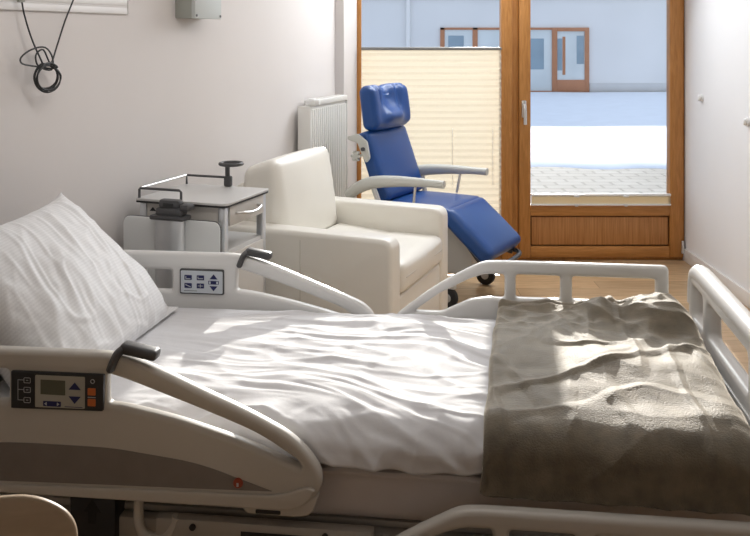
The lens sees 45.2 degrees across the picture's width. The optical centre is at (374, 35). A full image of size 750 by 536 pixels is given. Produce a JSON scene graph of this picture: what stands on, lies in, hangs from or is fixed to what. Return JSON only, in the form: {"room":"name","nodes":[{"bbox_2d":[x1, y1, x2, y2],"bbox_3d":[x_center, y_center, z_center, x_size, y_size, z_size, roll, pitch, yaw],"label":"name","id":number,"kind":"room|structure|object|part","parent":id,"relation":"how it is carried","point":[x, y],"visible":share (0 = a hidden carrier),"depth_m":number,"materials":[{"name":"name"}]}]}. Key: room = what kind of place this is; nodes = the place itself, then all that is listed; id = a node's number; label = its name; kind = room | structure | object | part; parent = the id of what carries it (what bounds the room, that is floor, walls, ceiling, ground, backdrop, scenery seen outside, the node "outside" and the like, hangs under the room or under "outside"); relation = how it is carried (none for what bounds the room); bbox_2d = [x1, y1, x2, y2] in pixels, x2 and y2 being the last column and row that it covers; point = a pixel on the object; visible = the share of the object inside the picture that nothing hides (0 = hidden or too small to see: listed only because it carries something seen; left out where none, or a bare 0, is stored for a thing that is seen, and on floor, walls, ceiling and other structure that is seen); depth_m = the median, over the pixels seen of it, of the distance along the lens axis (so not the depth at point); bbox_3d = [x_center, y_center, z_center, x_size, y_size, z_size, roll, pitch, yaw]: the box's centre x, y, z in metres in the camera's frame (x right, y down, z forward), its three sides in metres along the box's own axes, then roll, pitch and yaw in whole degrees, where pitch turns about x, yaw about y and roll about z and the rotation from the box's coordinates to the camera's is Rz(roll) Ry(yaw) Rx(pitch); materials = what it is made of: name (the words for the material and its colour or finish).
{"room":"care facility","nodes":[
{"label":"care facility","id":0,"kind":"room"},
{"bbox_2d":[0,0,334,248],"bbox_3d":[-1.696,0.260,2.465,0.266,2.620,7.885,0,0,19],"label":"wall","id":1,"kind":"structure","parent":0,"point":[147,95],"depth_m":3.99,"materials":[{"name":"paint"}]},
{"bbox_2d":[0,0,128,14],"bbox_3d":[-1.704,-0.243,2.025,0.011,0.302,3.895,0,0,19],"label":"channel","id":2,"kind":"object","parent":1,"relation":"attached to","point":[81,6],"visible":1,"depth_m":3.52,"materials":[{"name":"white plastic"}]},
{"bbox_2d":[17,0,73,92],"bbox_3d":[-1.195,-0.035,3.344,0.043,0.490,0.356,0,0,19],"label":"coiled cable","id":3,"kind":"object","parent":2,"relation":"hanging from","point":[46,66],"visible":1,"depth_m":3.29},
{"bbox_2d":[175,0,220,18],"bbox_3d":[-0.846,-0.214,4.323,0.112,0.264,0.248,0,0,19],"label":"junction box","id":4,"kind":"object","parent":1,"relation":"attached to","point":[189,9],"visible":1,"depth_m":4.22,"materials":[{"name":"grey plastic"}]},
{"bbox_3d":[-0.805,-0.214,4.309,0.021,0.264,0.248,0,0,19],"label":"lid","id":5,"kind":"part","parent":4,"relation":"part of","materials":[{"name":"white plastic"}]},
{"bbox_2d":[298,94,346,196],"bbox_3d":[-0.322,0.910,5.761,0.150,1.059,0.626,0,0,19],"label":"radiator","id":6,"kind":"object","parent":1,"relation":"attached to","point":[322,121],"visible":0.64,"depth_m":5.77,"materials":[{"name":"metal"}]},
{"bbox_2d":[304,94,346,105],"bbox_3d":[-0.313,0.411,5.803,0.084,0.038,0.535,0,0,19],"label":"grille","id":7,"kind":"object","parent":6,"relation":"attached to","point":[332,100],"depth_m":5.83,"materials":[{"name":"metal"}]},
{"bbox_2d":[335,0,356,197],"bbox_3d":[-0.324,0.260,6.270,0.392,2.620,0.280,0,0,0],"label":"wall","id":8,"kind":"structure","parent":0,"point":[345,10],"depth_m":6.19,"materials":[{"name":"paint"}]},
{"bbox_2d":[357,0,511,259],"bbox_3d":[0.417,0.390,6.349,1.090,2.360,0.102,0,0,0],"label":"window","id":9,"kind":"structure","parent":8,"relation":"in","point":[505,6],"depth_m":6.30,"materials":[{"name":"brown wood"}]},
{"bbox_2d":[361,47,501,214],"bbox_3d":[0.393,0.769,6.278,0.978,1.382,0.030,0,0,0],"label":"blind","id":10,"kind":"object","parent":9,"relation":"attached to","point":[454,93],"visible":0.54,"depth_m":6.28,"materials":[{"name":"fabric"}]},
{"bbox_3d":[0.393,0.087,6.280,0.978,0.019,0.026,0,0,0],"label":"rail","id":11,"kind":"part","parent":10,"relation":"part of","materials":[{"name":"white metal"}]},
{"bbox_3d":[0.540,0.840,6.266,0.007,0.400,0.006,0,0,0],"label":"pull cord","id":12,"kind":"part","parent":10,"relation":"part of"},
{"bbox_3d":[0.821,0.840,6.266,0.007,0.400,0.006,0,0,0],"label":"pull cord","id":13,"kind":"part","parent":10,"relation":"part of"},
{"bbox_2d":[512,0,683,259],"bbox_3d":[1.566,0.390,6.320,1.208,2.360,0.180,0,0,0],"label":"door","id":14,"kind":"structure","parent":8,"relation":"in","point":[545,232],"depth_m":6.29,"materials":[{"name":"brown wood"}]},
{"bbox_3d":[1.041,0.533,6.260,0.032,0.165,0.058,0,0,0],"label":"handle","id":15,"kind":"part","parent":14,"relation":"part of","materials":[{"name":"metal"}]},
{"bbox_3d":[1.575,1.365,6.322,0.957,0.198,0.036,0,0,0],"label":"panel","id":16,"kind":"part","parent":14,"relation":"part of","materials":[{"name":"brown wood"}]},
{"bbox_3d":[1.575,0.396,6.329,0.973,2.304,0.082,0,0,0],"label":"rail","id":17,"kind":"part","parent":14,"relation":"part of","materials":[{"name":"brown wood"}]},
{"bbox_2d":[531,193,670,206],"bbox_3d":[1.575,1.143,6.271,0.974,0.086,0.037,0,0,0],"label":"blind","id":18,"kind":"object","parent":14,"relation":"attached to","point":[537,199],"visible":1,"depth_m":6.27,"materials":[{"name":"beige fabric"}]},
{"bbox_3d":[1.575,1.108,6.277,0.974,0.016,0.024,0,0,0],"label":"rail","id":19,"kind":"part","parent":18,"relation":"part of","materials":[{"name":"white plastic"}]},
{"bbox_3d":[1.575,1.175,6.277,0.974,0.014,0.024,0,0,0],"label":"rail","id":20,"kind":"part","parent":18,"relation":"part of","materials":[{"name":"white plastic"}]},
{"bbox_2d":[448,260,749,373],"bbox_3d":[-0.402,1.630,2.465,5.544,0.120,7.930,0,0,0],"label":"floor","id":21,"kind":"structure","parent":0,"point":[548,286],"depth_m":5.64,"materials":[{"name":"brown wood"}]},
{"bbox_2d":[0,494,77,535],"bbox_3d":[-0.727,1.152,1.644,0.445,0.838,0.470,0,0,-8],"label":"chair","id":22,"kind":"object","parent":21,"relation":"on","point":[20,514],"visible":1,"depth_m":1.43,"materials":[{"name":"brown wood"}]},
{"bbox_2d":[123,160,268,292],"bbox_3d":[-0.747,1.071,3.891,0.490,0.998,0.548,0,0,19],"label":"bedside cabinet","id":23,"kind":"object","parent":21,"relation":"on","point":[184,217],"visible":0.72,"depth_m":3.74,"materials":[{"name":"grey laminate"}]},
{"bbox_3d":[-0.975,1.091,3.818,0.035,0.778,0.035,0,0,19],"label":"post","id":24,"kind":"part","parent":23,"relation":"part of","materials":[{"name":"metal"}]},
{"bbox_3d":[-0.902,0.661,3.776,0.213,0.046,0.011,0,0,19],"label":"gallery rail","id":25,"kind":"part","parent":23,"relation":"part of","materials":[{"name":"grey plastic"}]},
{"bbox_3d":[-0.933,0.643,3.986,0.010,0.010,0.376,0,0,19],"label":"gallery rail","id":26,"kind":"part","parent":23,"relation":"part of","materials":[{"name":"metal"}]},
{"bbox_3d":[-0.758,0.744,3.925,0.371,0.083,0.369,0,0,19],"label":"panel","id":27,"kind":"part","parent":23,"relation":"part of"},
{"bbox_3d":[-0.774,0.661,4.130,0.216,0.046,0.011,0,0,19],"label":"gallery rail","id":28,"kind":"part","parent":23,"relation":"part of","materials":[{"name":"grey plastic"}]},
{"bbox_3d":[-0.623,1.091,3.695,0.035,0.778,0.035,0,0,19],"label":"post","id":29,"kind":"part","parent":23,"relation":"part of","materials":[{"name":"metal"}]},
{"bbox_3d":[-0.732,0.744,3.916,0.394,0.080,0.307,0,0,19],"label":"drawer","id":30,"kind":"part","parent":23,"relation":"part of","materials":[{"name":"beige laminate"}]},
{"bbox_3d":[-0.551,1.177,3.853,0.012,0.555,0.306,0,0,19],"label":"door","id":31,"kind":"part","parent":23,"relation":"part of","materials":[{"name":"beige laminate"}]},
{"bbox_3d":[-0.530,0.742,3.843,0.049,0.021,0.212,0,0,19],"label":"handle","id":32,"kind":"part","parent":23,"relation":"part of","materials":[{"name":"metal"}]},
{"bbox_3d":[-0.509,1.091,4.021,0.035,0.778,0.035,0,0,19],"label":"post","id":33,"kind":"part","parent":23,"relation":"part of","materials":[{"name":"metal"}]},
{"bbox_2d":[228,146,447,313],"bbox_3d":[-0.185,1.092,4.684,0.947,0.957,0.934,0,0,21],"label":"armchair","id":34,"kind":"object","parent":21,"relation":"on","point":[384,255],"visible":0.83,"depth_m":4.45,"materials":[{"name":"beige leather"}]},
{"bbox_2d":[244,146,336,228],"bbox_3d":[-0.441,0.847,4.782,0.289,0.467,0.690,0,0,21],"label":"backrest","id":35,"kind":"object","parent":34,"relation":"on","point":[300,186],"depth_m":4.60,"materials":[{"name":"beige leather"}]},
{"bbox_3d":[-0.321,1.219,4.309,0.900,0.601,0.130,0,0,21],"label":"armrest","id":36,"kind":"part","parent":34,"relation":"part of","materials":[{"name":"beige leather"}]},
{"bbox_2d":[327,223,441,292],"bbox_3d":[-0.041,1.135,4.630,0.640,0.196,0.668,0,0,21],"label":"seat cushion","id":37,"kind":"object","parent":34,"relation":"on","point":[420,244],"depth_m":4.69,"materials":[{"name":"beige leather"}]},
{"bbox_3d":[-0.037,1.219,5.056,0.900,0.601,0.130,0,0,21],"label":"armrest","id":38,"kind":"part","parent":34,"relation":"part of","materials":[{"name":"beige leather"}]},
{"bbox_3d":[0.217,1.367,4.532,0.028,0.285,0.674,0,0,21],"label":"panel","id":39,"kind":"part","parent":34,"relation":"part of","materials":[{"name":"beige leather"}]},
{"bbox_2d":[0,247,749,535],"bbox_3d":[-0.033,1.166,2.727,2.215,0.808,1.126,0,0,7],"label":"hospital bed","id":40,"kind":"object","parent":21,"relation":"on","point":[65,441],"visible":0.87,"depth_m":2.27,"materials":[{"name":"beige plastic"}]},
{"bbox_3d":[-0.802,0.899,2.289,0.248,0.097,0.030,0,0,7],"label":"control panel","id":41,"kind":"part","parent":40,"relation":"part of","materials":[{"name":"black plastic"}]},
{"bbox_3d":[-0.609,0.808,2.265,0.127,0.067,0.064,0,0,7],"label":"release lever","id":42,"kind":"part","parent":40,"relation":"part of","materials":[{"name":"grey plastic"}]},
{"bbox_3d":[-0.665,1.088,2.265,0.829,0.104,0.005,0,0,7],"label":"insert panel","id":43,"kind":"part","parent":40,"relation":"part of","materials":[{"name":"grey plastic"}]},
{"bbox_3d":[-0.633,0.983,2.282,1.017,0.364,0.042,0,0,7],"label":"rail","id":44,"kind":"part","parent":40,"relation":"part of","materials":[{"name":"beige plastic"}]},
{"bbox_3d":[-0.493,0.987,3.333,1.017,0.364,0.042,0,0,7],"label":"rail","id":45,"kind":"part","parent":40,"relation":"part of","materials":[{"name":"white plastic"}]},
{"bbox_3d":[-0.444,0.816,3.312,0.127,0.067,0.063,0,0,7],"label":"release lever","id":46,"kind":"part","parent":40,"relation":"part of","materials":[{"name":"grey plastic"}]},
{"bbox_3d":[-0.237,1.155,2.231,0.199,0.058,0.030,0,0,7],"label":"latch plate","id":47,"kind":"part","parent":40,"relation":"part of","materials":[{"name":"beige plastic"}]},
{"bbox_3d":[-0.034,1.276,2.739,2.110,0.078,0.930,0,0,7],"label":"bed frame","id":48,"kind":"part","parent":40,"relation":"part of","materials":[{"name":"paint"}]},
{"bbox_2d":[144,463,749,521],"bbox_3d":[-0.045,1.123,2.729,2.060,0.225,0.943,0,0,7],"label":"mattress","id":49,"kind":"object","parent":40,"relation":"on","point":[387,493],"visible":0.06,"depth_m":2.26,"materials":[{"name":"white fabric"}]},
{"bbox_2d":[0,308,495,475],"bbox_3d":[-0.040,1.026,2.735,1.964,0.134,1.025,0,0,7],"label":"sheet","id":50,"kind":"object","parent":49,"relation":"on","point":[407,393],"visible":0.55,"depth_m":2.54,"materials":[{"name":"white fabric"}]},
{"bbox_2d":[0,193,177,386],"bbox_3d":[-0.981,0.771,2.831,0.467,0.396,0.900,0,0,7],"label":"pillow","id":51,"kind":"object","parent":50,"relation":"on","point":[65,282],"visible":0.83,"depth_m":2.69,"materials":[{"name":"fabric"}]},
{"bbox_2d":[479,292,749,515],"bbox_3d":[0.659,1.001,2.649,0.688,0.312,1.048,0,0,7],"label":"blanket","id":52,"kind":"object","parent":50,"relation":"on","point":[605,401],"visible":1,"depth_m":2.26,"materials":[{"name":"brown fabric"}]},
{"bbox_3d":[0.550,0.978,3.199,0.951,0.354,0.038,0,0,7],"label":"rail","id":53,"kind":"part","parent":40,"relation":"part of","materials":[{"name":"white plastic"}]},
{"bbox_3d":[0.405,1.305,2.139,1.021,0.354,0.042,0,0,7],"label":"rail","id":54,"kind":"part","parent":40,"relation":"part of","materials":[{"name":"beige plastic"}]},
{"bbox_3d":[1.037,1.010,2.602,0.050,0.460,0.980,0,0,7],"label":"footboard","id":55,"kind":"part","parent":40,"relation":"part of","materials":[{"name":"white plastic"}]},
{"bbox_3d":[1.010,1.083,2.606,0.008,0.175,0.800,0,0,7],"label":"panel","id":56,"kind":"part","parent":40,"relation":"part of","materials":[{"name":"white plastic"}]},
{"bbox_2d":[345,83,521,307],"bbox_3d":[0.395,0.937,5.526,0.969,1.265,0.735,0,0,29],"label":"recliner chair","id":57,"kind":"object","parent":21,"relation":"on","point":[477,233],"visible":0.83,"depth_m":5.48,"materials":[{"name":"blue leather"}]},
{"bbox_3d":[-0.107,0.730,5.469,0.087,0.062,0.033,0,0,24],"label":"star knob","id":58,"kind":"part","parent":57,"relation":"part of","materials":[{"name":"grey plastic"}]},
{"bbox_3d":[0.104,0.798,5.693,0.228,0.429,0.520,0,0,29],"label":"backrest","id":59,"kind":"part","parent":57,"relation":"part of","materials":[{"name":"blue leather"}]},
{"bbox_3d":[0.109,0.908,5.318,0.658,0.168,0.074,0,0,29],"label":"armrest","id":60,"kind":"part","parent":57,"relation":"part of","materials":[{"name":"grey plastic"}]},
{"bbox_3d":[0.346,1.050,5.558,0.480,0.118,0.520,0,0,29],"label":"seat","id":61,"kind":"part","parent":57,"relation":"part of","materials":[{"name":"blue leather"}]},
{"bbox_3d":[0.427,0.920,5.885,0.658,0.168,0.074,0,0,29],"label":"armrest","id":62,"kind":"part","parent":57,"relation":"part of","materials":[{"name":"grey plastic"}]},
{"bbox_2d":[684,0,749,291],"bbox_3d":[2.270,0.260,2.565,0.200,2.620,7.730,0,0,0],"label":"wall","id":63,"kind":"structure","parent":0,"point":[716,32],"depth_m":5.70,"materials":[{"name":"paint"}]},
{"bbox_2d":[697,94,702,101],"bbox_3d":[2.155,0.410,5.970,0.030,0.052,0.052,0,0,0],"label":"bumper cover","id":64,"kind":"object","parent":63,"relation":"attached to","point":[699,97],"visible":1,"depth_m":5.95,"materials":[{"name":"white plastic"}]},
{"bbox_2d":[683,248,749,307],"bbox_3d":[2.163,1.526,2.505,0.014,0.088,7.609,0,0,0],"label":"baseboard","id":65,"kind":"structure","parent":63,"relation":"attached to","point":[740,293],"depth_m":5.55,"materials":[{"name":"paint"}]},
{"bbox_2d":[742,117,749,125],"bbox_3d":[2.155,0.500,5.236,0.030,0.052,0.052,0,0,0],"label":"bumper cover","id":66,"kind":"object","parent":63,"relation":"attached to","point":[746,122],"visible":1,"depth_m":5.22,"materials":[{"name":"white plastic"}]},
{"label":"outside","id":67,"kind":"structure","parent":0,"visible":0},
{"bbox_2d":[361,167,665,198],"bbox_3d":[4.000,1.650,23.220,36.000,0.120,33.560,0,0,0],"label":"ground","id":68,"kind":"structure","parent":67,"point":[543,179],"depth_m":9.90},
{"bbox_2d":[361,0,665,91],"bbox_3d":[5.000,0.210,28.325,28.200,2.720,7.250,0,0,0],"label":"building","id":69,"kind":"structure","parent":68,"relation":"on","point":[577,45],"depth_m":24.85,"materials":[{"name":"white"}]},
{"bbox_3d":[2.305,0.670,24.839,0.770,1.680,0.018,0,0,0],"label":"pane","id":70,"kind":"part","parent":69,"relation":"part of","materials":[{"name":"clear glass"}]},
{"bbox_3d":[3.855,0.670,24.839,2.050,1.680,0.018,0,0,0],"label":"pane","id":71,"kind":"part","parent":69,"relation":"part of","materials":[{"name":"clear glass"}]},
{"bbox_3d":[5.390,0.670,24.815,1.020,1.800,0.070,0,0,0],"label":"door","id":72,"kind":"part","parent":69,"relation":"part of","materials":[{"name":"brown wood"}]},
{"bbox_3d":[5.400,0.540,24.834,0.760,1.340,0.028,0,0,0],"label":"pane","id":73,"kind":"part","parent":69,"relation":"part of","materials":[{"name":"clear glass"}]},
{"bbox_2d":[361,92,665,176],"bbox_3d":[5.000,1.560,17.234,28.000,0.060,14.971,0,0,0],"label":"snow","id":74,"kind":"object","parent":68,"relation":"on","point":[584,130],"visible":0.18,"depth_m":14.67,"materials":[{"name":"white snow"}]}
]}

